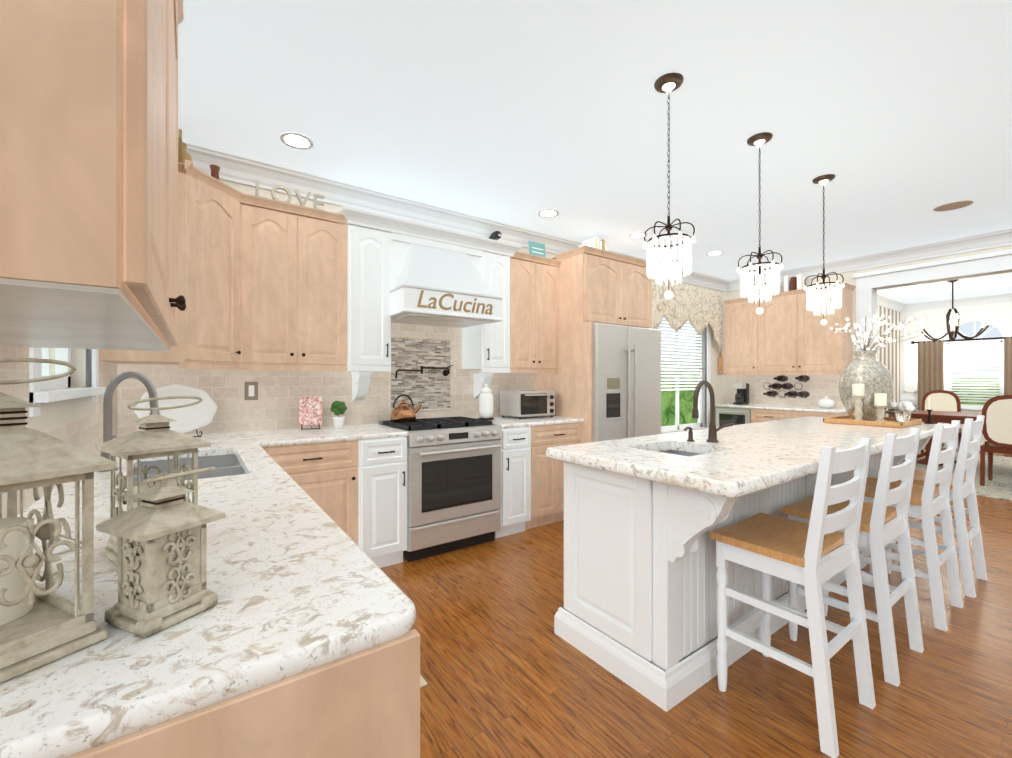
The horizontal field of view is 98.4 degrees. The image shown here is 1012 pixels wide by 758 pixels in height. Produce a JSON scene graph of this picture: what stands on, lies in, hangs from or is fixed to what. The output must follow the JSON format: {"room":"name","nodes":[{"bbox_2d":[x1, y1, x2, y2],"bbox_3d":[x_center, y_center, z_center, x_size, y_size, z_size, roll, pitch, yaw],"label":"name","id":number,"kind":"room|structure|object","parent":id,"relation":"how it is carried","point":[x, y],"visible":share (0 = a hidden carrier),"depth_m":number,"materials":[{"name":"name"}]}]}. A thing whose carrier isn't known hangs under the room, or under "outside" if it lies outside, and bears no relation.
{"room":"kitchen","nodes":[
{"label":"kitchen","id":0,"kind":"room"},
{"bbox_2d":[29,348,95,431],"bbox_3d":[-0.659,-0.098,0.117,0.160,2.750,6.010,0,0,-35],"label":"wall","id":1,"kind":"structure","parent":0,"point":[55,414],"depth_m":1.79,"materials":[{"name":"beige paint"}]},
{"bbox_2d":[0,0,183,355],"bbox_3d":[-0.846,-0.593,0.820,0.341,1.000,1.128,0,0,-35],"label":"upper cabinet","id":2,"kind":"object","parent":1,"relation":"attached to","point":[128,242],"depth_m":0.44,"materials":[{"name":"brown wood"}]},
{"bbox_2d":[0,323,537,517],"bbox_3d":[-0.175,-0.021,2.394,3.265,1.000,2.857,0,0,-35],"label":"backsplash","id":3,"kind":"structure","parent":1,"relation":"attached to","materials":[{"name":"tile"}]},
{"bbox_2d":[395,365,452,377],"bbox_3d":[-0.685,-0.064,3.659,0.573,0.120,0.179,0,0,-35],"label":"pot filler","id":4,"kind":"object","parent":3,"relation":"attached to","point":[446,372],"visible":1,"depth_m":3.69,"materials":[{"name":"black metal"}]},
{"bbox_2d":[176,160,259,367],"bbox_3d":[-1.664,-0.616,2.524,0.364,1.050,0.303,0,0,-35],"label":"upper cabinet","id":5,"kind":"object","parent":0,"relation":"attached to","point":[222,222],"depth_m":2.53,"materials":[{"name":"brown wood"}]},
{"bbox_2d":[178,129,219,179],"bbox_3d":[-1.844,-1.277,2.604,0.275,0.270,0.335,0,0,-35],"label":"figurine","id":6,"kind":"object","parent":5,"relation":"on","point":[183,154],"visible":0.38,"depth_m":2.51,"materials":[{"name":"gold metal"}]},
{"bbox_2d":[219,179,725,432],"bbox_3d":[2.429,-0.092,6.106,12.140,2.750,0.160,0,0,-35],"label":"wall","id":7,"kind":"structure","parent":0,"point":[718,382],"depth_m":6.37,"materials":[{"name":"beige paint"}]},
{"bbox_2d":[99,352,175,367],"bbox_3d":[-1.880,-0.616,2.558,0.676,1.050,0.609,0,0,-35],"label":"upper cabinet","id":8,"kind":"object","parent":7,"relation":"attached to","point":[117,359],"depth_m":2.26,"materials":[{"name":"brown wood"}]},
{"bbox_2d":[260,197,311,367],"bbox_3d":[-1.586,-0.615,2.904,0.439,1.050,0.387,0,0,-35],"label":"upper cabinet","id":9,"kind":"object","parent":7,"relation":"attached to","point":[285,228],"depth_m":2.85,"materials":[{"name":"brown wood"}]},
{"bbox_2d":[256,180,324,210],"bbox_3d":[-1.420,-1.204,2.891,0.413,0.117,0.026,0,0,-35],"label":"sign","id":10,"kind":"object","parent":9,"relation":"on","point":[288,192],"visible":0.73,"depth_m":2.88,"materials":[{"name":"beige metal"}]},
{"bbox_2d":[312,208,363,367],"bbox_3d":[-1.331,-0.635,3.111,0.461,1.090,0.346,0,0,-35],"label":"upper cabinet","id":11,"kind":"object","parent":7,"relation":"attached to","point":[338,237],"depth_m":3.04,"materials":[{"name":"brown wood"}]},
{"bbox_2d":[364,212,395,367],"bbox_3d":[-1.102,-0.635,3.274,0.380,1.090,0.346,0,0,-35],"label":"upper cabinet","id":12,"kind":"object","parent":7,"relation":"attached to","point":[379,328],"depth_m":3.18,"materials":[{"name":"white wood"}]},
{"bbox_2d":[388,216,443,323],"bbox_3d":[-0.771,-0.825,3.349,0.270,0.710,0.607,0,0,-35],"label":"range hood","id":13,"kind":"object","parent":7,"relation":"attached to","point":[415,250],"depth_m":3.25,"materials":[{"name":"white wood"}]},
{"bbox_2d":[185,143,728,291],"bbox_3d":[0.545,-1.401,4.598,7.000,0.135,0.112,0,0,-35],"label":"crown molding","id":14,"kind":"structure","parent":7,"relation":"attached to","point":[241,170],"depth_m":3.46,"materials":[{"name":"white wood"}]},
{"bbox_2d":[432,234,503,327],"bbox_3d":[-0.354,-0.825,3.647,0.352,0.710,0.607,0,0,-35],"label":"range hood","id":15,"kind":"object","parent":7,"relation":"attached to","point":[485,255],"depth_m":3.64,"materials":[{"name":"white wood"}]},
{"bbox_2d":[460,244,519,371],"bbox_3d":[-0.145,-0.634,3.956,0.370,1.090,0.346,0,0,-35],"label":"upper cabinet","id":16,"kind":"object","parent":7,"relation":"attached to","point":[489,347],"depth_m":3.86,"materials":[{"name":"white wood"}]},
{"bbox_2d":[489,231,501,239],"bbox_3d":[-0.105,-1.339,4.098,0.060,0.070,0.166,0,0,-35],"label":"camera","id":17,"kind":"object","parent":7,"relation":"attached to","point":[495,235],"visible":0.85,"depth_m":4.05,"materials":[{"name":"black plastic"}]},
{"bbox_2d":[520,252,543,371],"bbox_3d":[0.065,-0.634,4.105,0.426,1.090,0.346,0,0,-35],"label":"upper cabinet","id":18,"kind":"object","parent":7,"relation":"attached to","point":[531,266],"depth_m":4.04,"materials":[{"name":"brown wood"}]},
{"bbox_2d":[528,241,545,257],"bbox_3d":[0.308,-1.240,4.276,0.200,0.200,0.036,0,0,-35],"label":"sign","id":19,"kind":"object","parent":18,"relation":"on","point":[536,249],"visible":0.6,"depth_m":4.27,"materials":[{"name":"teal"}]},
{"bbox_2d":[544,256,563,371],"bbox_3d":[0.284,-0.614,4.261,0.357,1.050,0.346,0,0,-35],"label":"upper cabinet","id":20,"kind":"object","parent":7,"relation":"attached to","point":[553,334],"depth_m":4.20,"materials":[{"name":"brown wood"}]},
{"bbox_2d":[556,245,627,331],"bbox_3d":[0.750,-0.859,4.397,0.561,0.680,0.666,0,0,-35],"label":"upper cabinet","id":21,"kind":"object","parent":7,"relation":"attached to","point":[593,281],"depth_m":4.11,"materials":[{"name":"brown wood"}]},
{"bbox_2d":[580,256,651,335],"bbox_3d":[1.107,-0.859,4.652,0.562,0.680,0.666,0,0,-35],"label":"upper cabinet","id":22,"kind":"object","parent":7,"relation":"attached to","point":[639,285],"depth_m":4.41,"materials":[{"name":"brown wood"}]},
{"bbox_2d":[579,236,607,250],"bbox_3d":[0.899,-1.315,4.464,0.420,0.230,0.160,0,0,-35],"label":"figurine","id":23,"kind":"object","parent":22,"relation":"on","point":[595,242],"visible":0.4,"depth_m":4.40,"materials":[{"name":"white ceramic"}]},
{"bbox_2d":[651,277,722,373],"bbox_3d":[2.540,-0.682,6.018,1.861,1.210,0.108,0,0,-35],"label":"window valance","id":24,"kind":"object","parent":7,"relation":"attached to","point":[700,309],"visible":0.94,"depth_m":5.95,"materials":[{"name":"fabric"}]},
{"bbox_2d":[178,0,1011,303],"bbox_3d":[4.173,-1.520,3.660,12.140,0.100,6.170,0,0,-35],"label":"ceiling","id":25,"kind":"structure","parent":0,"point":[894,116],"depth_m":2.41,"materials":[{"name":"white paint"}]},
{"bbox_2d":[280,132,313,149],"bbox_3d":[-1.291,-1.467,2.695,0.189,0.006,0.189,0,0,16],"label":"recessed light","id":26,"kind":"object","parent":25,"relation":"in","point":[296,140],"depth_m":2.69,"materials":[{"name":"white"}]},
{"bbox_2d":[538,209,558,217],"bbox_3d":[0.376,-1.465,3.870,0.189,0.006,0.189,0,0,16],"label":"recessed light","id":27,"kind":"object","parent":25,"relation":"in","point":[547,213],"depth_m":3.87,"materials":[{"name":"white"}]},
{"bbox_2d":[628,232,647,238],"bbox_3d":[1.350,-1.465,4.466,0.189,0.006,0.189,0,0,-41],"label":"recessed light","id":28,"kind":"object","parent":25,"relation":"in","point":[639,235],"depth_m":4.46,"materials":[{"name":"white"}]},
{"bbox_2d":[643,72,695,298],"bbox_3d":[0.806,-0.933,2.163,0.248,1.076,0.215,0,0,-35],"label":"pendant light","id":29,"kind":"object","parent":25,"relation":"hanging from","point":[665,269],"visible":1,"depth_m":2.13,"materials":[{"name":"clear glass"}]},
{"bbox_2d":[706,251,723,255],"bbox_3d":[2.430,-1.464,5.088,0.189,0.006,0.189,0,0,-44],"label":"recessed light","id":30,"kind":"object","parent":25,"relation":"in","point":[712,253],"depth_m":5.10,"materials":[{"name":"white"}]},
{"bbox_2d":[737,132,782,313],"bbox_3d":[1.551,-0.932,2.669,0.248,1.076,0.215,0,0,-35],"label":"pendant light","id":31,"kind":"object","parent":25,"relation":"hanging from","point":[758,140],"visible":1,"depth_m":2.64,"materials":[{"name":"clear glass"}]},
{"bbox_2d":[804,174,844,324],"bbox_3d":[2.328,-0.932,3.198,0.248,1.076,0.215,0,0,-35],"label":"pendant light","id":32,"kind":"object","parent":25,"relation":"hanging from","point":[815,298],"visible":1,"depth_m":3.17,"materials":[{"name":"clear glass"}]},
{"bbox_2d":[933,200,973,211],"bbox_3d":[3.789,-1.466,3.699,0.239,0.007,0.239,0,0,-41],"label":"ceiling speaker","id":33,"kind":"object","parent":25,"relation":"in","point":[954,205],"depth_m":3.68,"materials":[{"name":"brown plastic"}]},
{"bbox_2d":[919,279,991,340],"bbox_3d":[6.611,-1.017,6.458,0.814,0.900,0.810,0,0,-35],"label":"dining chandelier","id":34,"kind":"object","parent":25,"relation":"hanging from","point":[952,335],"visible":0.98,"depth_m":6.44,"materials":[{"name":"black metal"}]},
{"bbox_2d":[380,447,1011,757],"bbox_3d":[4.173,1.320,3.657,12.140,0.080,6.170,0,0,-35],"label":"floor","id":35,"kind":"structure","parent":0,"point":[506,671],"depth_m":1.84,"materials":[{"name":"brown wood"}]},
{"bbox_2d":[48,628,419,757],"bbox_3d":[-0.615,0.835,0.775,0.667,0.885,0.728,0,0,-35],"label":"base cabinet","id":36,"kind":"object","parent":35,"relation":"on","point":[364,702],"depth_m":0.58,"materials":[{"name":"brown wood"}]},
{"bbox_2d":[0,424,563,757],"bbox_3d":[-0.862,0.376,1.903,1.573,0.034,2.856,0,0,-35],"label":"countertop","id":37,"kind":"structure","parent":36,"relation":"on","point":[307,531],"depth_m":0.78,"materials":[{"name":"white stone"}]},
{"bbox_2d":[0,358,116,683],"bbox_3d":[-0.707,0.165,0.599,0.303,0.382,0.155,0,0,26],"label":"lantern","id":38,"kind":"object","parent":37,"relation":"on","point":[40,626],"visible":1,"depth_m":0.58,"materials":[{"name":"beige metal"}]},
{"bbox_2d":[97,371,159,471],"bbox_3d":[-1.530,0.163,1.780,0.195,0.388,0.135,0,0,-35],"label":"sink faucet","id":39,"kind":"object","parent":37,"relation":"on","point":[108,399],"visible":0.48,"depth_m":1.72,"materials":[{"name":"silver metal"}]},
{"bbox_2d":[96,396,210,564],"bbox_3d":[-0.712,0.195,0.896,0.203,0.324,0.151,0,0,35],"label":"lantern","id":40,"kind":"object","parent":37,"relation":"on","point":[154,436],"visible":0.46,"depth_m":0.88,"materials":[{"name":"beige metal"}]},
{"bbox_2d":[96,467,224,637],"bbox_3d":[-0.506,0.243,0.657,0.146,0.226,0.114,0,0,24],"label":"lantern","id":41,"kind":"object","parent":37,"relation":"on","point":[161,532],"visible":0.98,"depth_m":0.63,"materials":[{"name":"beige metal"}]},
{"bbox_2d":[134,384,217,436],"bbox_3d":[-1.957,0.192,2.613,0.397,0.329,0.214,0,0,-35],"label":"plate","id":42,"kind":"object","parent":37,"relation":"on","point":[195,416],"visible":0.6,"depth_m":2.63,"materials":[{"name":"white ceramic"}]},
{"bbox_2d":[133,452,239,482],"bbox_3d":[-1.351,0.479,1.864,0.403,0.198,0.803,0,0,-35],"label":"sink","id":43,"kind":"object","parent":37,"relation":"in","point":[224,462],"depth_m":2.15,"materials":[{"name":"silver metal"}]},
{"bbox_2d":[299,396,321,429],"bbox_3d":[-1.387,0.241,3.103,0.157,0.232,0.151,0,0,-35],"label":"decorative sign","id":44,"kind":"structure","parent":37,"relation":"on","point":[310,410],"depth_m":3.10,"materials":[{"name":"pink"}]},
{"bbox_2d":[330,401,346,427],"bbox_3d":[-1.232,0.259,3.214,0.119,0.200,0.113,0,0,-35],"label":"topiary plant","id":45,"kind":"object","parent":37,"relation":"on","point":[338,408],"visible":1,"depth_m":3.18,"materials":[{"name":"green plant"}]},
{"bbox_2d":[420,674,426,687],"bbox_3d":[-0.777,1.273,2.057,0.460,0.012,0.910,0,0,-35],"label":"area rug","id":46,"kind":"object","parent":35,"relation":"on","point":[423,682],"visible":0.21,"depth_m":1.82,"materials":[{"name":"beige"}]},
{"bbox_2d":[377,416,501,561],"bbox_3d":[-0.516,0.807,3.439,0.760,0.947,0.723,0,0,-35],"label":"range","id":47,"kind":"object","parent":35,"relation":"on","point":[453,483],"visible":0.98,"depth_m":3.19,"materials":[{"name":"silver metal"}]},
{"bbox_2d":[390,394,421,421],"bbox_3d":[-0.791,0.226,3.479,0.256,0.212,0.200,0,0,-35],"label":"kettle","id":48,"kind":"object","parent":47,"relation":"on","point":[403,411],"visible":1,"depth_m":3.40,"materials":[{"name":"orange metal"}]},
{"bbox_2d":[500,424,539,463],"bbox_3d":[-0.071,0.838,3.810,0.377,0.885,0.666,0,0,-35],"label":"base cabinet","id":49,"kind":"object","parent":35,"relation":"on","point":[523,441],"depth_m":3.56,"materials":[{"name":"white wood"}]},
{"bbox_2d":[540,420,587,467],"bbox_3d":[0.244,0.838,4.035,0.677,0.885,0.666,0,0,-35],"label":"base cabinet","id":50,"kind":"object","parent":35,"relation":"on","point":[576,431],"depth_m":3.82,"materials":[{"name":"brown wood"}]},
{"bbox_2d":[464,416,579,427],"bbox_3d":[0.140,0.378,3.977,0.914,0.034,0.641,0,0,-35],"label":"countertop","id":51,"kind":"structure","parent":50,"relation":"on","point":[507,421],"depth_m":3.83,"materials":[{"name":"white stone"}]},
{"bbox_2d":[478,384,493,419],"bbox_3d":[-0.176,0.200,3.868,0.140,0.320,0.140,0,0,-35],"label":"ceramic canister","id":52,"kind":"object","parent":51,"relation":"on","point":[486,404],"visible":0.96,"depth_m":3.82,"materials":[{"name":"white ceramic"}]},
{"bbox_2d":[500,390,554,418],"bbox_3d":[0.217,0.235,4.126,0.440,0.250,0.357,0,0,-35],"label":"toaster oven","id":53,"kind":"object","parent":51,"relation":"on","point":[523,403],"visible":1,"depth_m":4.00,"materials":[{"name":"silver metal"}]},
{"bbox_2d":[593,323,660,441],"bbox_3d":[0.990,0.390,4.437,0.944,1.782,0.827,0,0,-35],"label":"refrigerator","id":54,"kind":"object","parent":35,"relation":"on","point":[626,381],"visible":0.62,"depth_m":4.08,"materials":[{"name":"silver metal"}]},
{"bbox_2d":[716,407,750,426],"bbox_3d":[3.319,0.844,6.146,0.635,0.878,0.467,0,0,-35],"label":"beverage cooler","id":55,"kind":"object","parent":35,"relation":"on","point":[734,416],"visible":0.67,"depth_m":5.98,"materials":[{"name":"silver metal"}]},
{"bbox_2d":[554,440,928,711],"bbox_3d":[1.711,0.833,2.715,2.989,0.893,0.872,0,0,-35],"label":"kitchen island","id":56,"kind":"object","parent":35,"relation":"on","point":[643,517],"depth_m":1.88,"materials":[{"name":"white wood"}]},
{"bbox_2d":[546,416,950,499],"bbox_3d":[1.732,0.359,2.668,3.144,0.050,0.931,0,0,-35],"label":"island countertop","id":57,"kind":"structure","parent":56,"relation":"on","point":[766,456],"depth_m":1.98,"materials":[{"name":"white stone"}]},
{"bbox_2d":[658,448,693,455],"bbox_3d":[0.844,0.455,2.127,0.400,0.167,0.361,0,0,-35],"label":"sink","id":58,"kind":"object","parent":57,"relation":"in","point":[685,451],"depth_m":2.32,"materials":[{"name":"silver metal"}]},
{"bbox_2d":[682,380,733,443],"bbox_3d":[1.037,0.170,2.276,0.210,0.326,0.203,0,0,-35],"label":"faucet","id":59,"kind":"object","parent":57,"relation":"on","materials":[{"name":"brown metal"}]},
{"bbox_2d":[823,415,921,427],"bbox_3d":[2.769,0.317,3.302,0.520,0.035,0.460,0,0,-35],"label":"tray","id":60,"kind":"object","parent":57,"relation":"on","point":[890,422],"visible":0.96,"depth_m":3.18,"materials":[{"name":"brown wood"}]},
{"bbox_2d":[851,384,865,420],"bbox_3d":[2.597,0.178,3.216,0.090,0.288,0.090,0,0,-35],"label":"candle holder","id":61,"kind":"object","parent":60,"relation":"on","point":[858,393],"visible":0.81,"depth_m":3.20,"materials":[{"name":"beige wax"}]},
{"bbox_2d":[830,315,924,420],"bbox_3d":[2.818,-0.081,3.312,0.627,0.804,0.548,0,0,-35],"label":"vase","id":62,"kind":"object","parent":60,"relation":"on","point":[868,369],"visible":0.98,"depth_m":3.27,"materials":[{"name":"grey glass"}]},
{"bbox_2d":[873,393,887,421],"bbox_3d":[2.718,0.212,3.167,0.090,0.218,0.090,0,0,-35],"label":"candle holder","id":63,"kind":"object","parent":60,"relation":"on","point":[880,402],"visible":0.88,"depth_m":3.15,"materials":[{"name":"beige wax"}]},
{"bbox_2d":[888,401,915,421],"bbox_3d":[2.995,0.245,3.297,0.147,0.154,0.158,0,0,-35],"label":"vase","id":64,"kind":"object","parent":60,"relation":"on","point":[906,408],"visible":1,"depth_m":3.26,"materials":[{"name":"silver glass"}]},
{"bbox_2d":[924,397,934,423],"bbox_3d":[3.172,0.234,3.270,0.060,0.200,0.058,0,0,-35],"label":"candle","id":65,"kind":"object","parent":57,"relation":"on","point":[929,410],"visible":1,"depth_m":3.26,"materials":[{"name":"white wax"}]},
{"bbox_2d":[751,411,786,422],"bbox_3d":[3.625,0.840,5.775,0.606,0.885,0.475,0,0,-35],"label":"base cabinet","id":66,"kind":"object","parent":35,"relation":"on","point":[756,416],"depth_m":5.62,"materials":[{"name":"brown wood"}]},
{"bbox_2d":[715,403,846,414],"bbox_3d":[3.613,0.380,5.775,0.626,0.034,1.490,0,0,-35],"label":"countertop","id":67,"kind":"structure","parent":66,"relation":"on","point":[753,406],"depth_m":5.55,"materials":[{"name":"white stone"}]},
{"bbox_2d":[733,383,748,404],"bbox_3d":[3.362,0.207,6.242,0.203,0.310,0.140,0,0,-35],"label":"coffee maker","id":68,"kind":"object","parent":67,"relation":"on","point":[742,396],"visible":1,"depth_m":6.20,"materials":[{"name":"black plastic"}]},
{"bbox_2d":[818,396,834,407],"bbox_3d":[3.987,0.285,5.435,0.180,0.152,0.180,0,0,-35],"label":"pumpkin","id":69,"kind":"object","parent":67,"relation":"on","point":[825,402],"visible":1,"depth_m":5.38,"materials":[{"name":"white ceramic"}]},
{"bbox_2d":[709,438,875,757],"bbox_3d":[1.151,0.756,1.764,0.444,1.045,0.433,0,0,-35],"label":"stool","id":70,"kind":"object","parent":35,"relation":"on","point":[768,546],"visible":1,"depth_m":1.67,"materials":[{"name":"white wood"}]},
{"bbox_2d":[787,411,848,418],"bbox_3d":[3.902,0.840,5.386,0.606,0.885,0.480,0,0,-35],"label":"base cabinet","id":71,"kind":"object","parent":35,"relation":"on","point":[790,414],"depth_m":5.28,"materials":[{"name":"brown wood"}]},
{"bbox_2d":[782,428,923,686],"bbox_3d":[1.672,0.756,2.110,0.444,1.045,0.433,0,0,-35],"label":"stool","id":72,"kind":"object","parent":35,"relation":"on","point":[883,523],"visible":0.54,"depth_m":1.96,"materials":[{"name":"white wood"}]},
{"bbox_2d":[859,420,962,630],"bbox_3d":[2.272,0.757,2.507,0.444,1.045,0.433,0,0,-35],"label":"stool","id":73,"kind":"object","parent":35,"relation":"on","point":[929,500],"visible":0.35,"depth_m":2.32,"materials":[{"name":"white wood"}]},
{"bbox_2d":[884,415,986,597],"bbox_3d":[2.781,0.757,2.845,0.444,1.045,0.433,0,0,-35],"label":"stool","id":74,"kind":"object","parent":35,"relation":"on","point":[962,486],"visible":0.42,"depth_m":2.64,"materials":[{"name":"white wood"}]},
{"bbox_2d":[902,449,1011,500],"bbox_3d":[6.988,1.276,5.540,3.850,0.012,3.650,0,0,-35],"label":"dining rug","id":75,"kind":"object","parent":35,"relation":"on","point":[999,486],"depth_m":5.63,"materials":[{"name":"beige carpet"}]},
{"bbox_2d":[885,410,981,465],"bbox_3d":[6.686,0.885,6.092,1.160,0.770,2.200,0,0,-35],"label":"dining table","id":76,"kind":"object","parent":75,"relation":"on","point":[943,416],"visible":0.38,"depth_m":6.33,"materials":[{"name":"brown wood"}]},
{"bbox_2d":[921,390,961,458],"bbox_3d":[7.109,0.727,7.191,0.543,1.090,0.500,0,0,-35],"label":"dining chair","id":77,"kind":"object","parent":75,"relation":"on","point":[943,400],"visible":0.23,"depth_m":7.28,"materials":[{"name":"beige fabric"}]},
{"bbox_2d":[980,395,1011,485],"bbox_3d":[6.004,0.724,5.152,0.543,1.090,0.500,0,0,-35],"label":"dining chair","id":78,"kind":"object","parent":75,"relation":"on","point":[997,424],"visible":1,"depth_m":5.10,"materials":[{"name":"beige fabric"}]},
{"bbox_2d":[726,245,1011,403],"bbox_3d":[5.126,-0.094,4.337,0.160,2.750,5.850,0,0,-35],"label":"wall","id":79,"kind":"structure","parent":0,"point":[731,379],"depth_m":5.38,"materials":[{"name":"beige paint"}]},
{"bbox_2d":[724,297,750,374],"bbox_3d":[3.465,-0.612,6.224,0.346,1.050,0.530,0,0,-35],"label":"upper cabinet","id":80,"kind":"object","parent":79,"relation":"attached to","point":[737,311],"depth_m":6.18,"materials":[{"name":"brown wood"}]},
{"bbox_2d":[754,274,805,295],"bbox_3d":[3.701,-1.253,5.933,0.150,0.230,0.600,0,0,-35],"label":"decor","id":81,"kind":"object","parent":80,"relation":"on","point":[793,283],"visible":0.35,"depth_m":5.73,"materials":[{"name":"white ceramic"}]},
{"bbox_2d":[751,291,790,374],"bbox_3d":[3.715,-0.612,5.874,0.346,1.050,0.611,0,0,-35],"label":"upper cabinet","id":82,"kind":"object","parent":79,"relation":"attached to","point":[788,355],"depth_m":5.81,"materials":[{"name":"brown wood"}]},
{"bbox_2d":[791,283,854,374],"bbox_3d":[3.979,-0.613,5.504,0.346,1.050,0.541,0,0,-35],"label":"upper cabinet","id":83,"kind":"object","parent":79,"relation":"attached to","point":[816,349],"depth_m":5.38,"materials":[{"name":"brown wood"}]},
{"bbox_2d":[729,229,1011,290],"bbox_3d":[5.015,-1.402,4.259,0.112,0.135,5.610,0,0,-35],"label":"crown molding","id":84,"kind":"structure","parent":79,"relation":"attached to","point":[1004,237],"depth_m":4.95,"materials":[{"name":"white wood"}]},
{"bbox_2d":[853,249,1011,358],"bbox_3d":[5.262,-0.002,4.146,0.250,2.565,3.120,0,0,-35],"label":"door frame","id":85,"kind":"structure","parent":79,"relation":"attached to","point":[869,284],"depth_m":4.89,"materials":[{"name":"white wood"}]},
{"bbox_2d":[877,305,899,416],"bbox_3d":[5.967,-0.091,7.447,4.820,2.750,0.160,0,0,-35],"label":"wall","id":86,"kind":"structure","parent":0,"point":[888,356],"depth_m":8.36,"materials":[{"name":"paint"}]},
{"bbox_2d":[877,294,905,311],"bbox_3d":[5.977,-1.398,7.289,4.410,0.135,0.112,0,0,-35],"label":"crown molding","id":87,"kind":"structure","parent":86,"relation":"attached to","point":[889,303],"depth_m":8.15,"materials":[{"name":"white"}]},
{"bbox_2d":[900,302,1011,442],"bbox_3d":[9.284,-0.091,6.808,0.160,2.750,5.050,0,0,-35],"label":"wall","id":88,"kind":"structure","parent":0,"point":[935,323],"depth_m":8.32,"materials":[{"name":"white paint"}]},
{"bbox_2d":[900,319,917,409],"bbox_3d":[9.257,-0.052,6.691,0.020,2.230,4.890,0,0,-35],"label":"molding","id":89,"kind":"structure","parent":88,"relation":"attached to","point":[908,399],"depth_m":8.55,"materials":[{"name":"white wood"}]},
{"bbox_2d":[905,293,1011,311],"bbox_3d":[9.219,-1.399,6.665,0.112,0.135,4.890,0,0,-35],"label":"crown molding","id":90,"kind":"structure","parent":88,"relation":"attached to","point":[998,298],"depth_m":7.95,"materials":[{"name":"white wood"}]},
{"bbox_2d":[911,337,1011,446],"bbox_3d":[8.370,0.260,7.821,0.151,1.990,1.657,0,0,-35],"label":"curtain","id":91,"kind":"object","parent":88,"relation":"hanging from","point":[930,365],"visible":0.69,"depth_m":8.18,"materials":[{"name":"brown fabric"}]},
{"bbox_2d":[942,441,983,450],"bbox_3d":[9.258,1.216,6.691,0.016,0.135,4.890,0,0,-35],"label":"baseboard","id":92,"kind":"structure","parent":88,"relation":"attached to","point":[945,444],"depth_m":8.03,"materials":[{"name":"white wood"}]},
{"bbox_2d":[947,319,1002,339],"bbox_3d":[8.496,-0.855,7.912,0.162,0.360,0.700,0,0,-35],"label":"arch","id":93,"kind":"object","parent":88,"relation":"attached to","point":[1001,321],"visible":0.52,"depth_m":7.98,"materials":[{"name":"white"}]}
]}

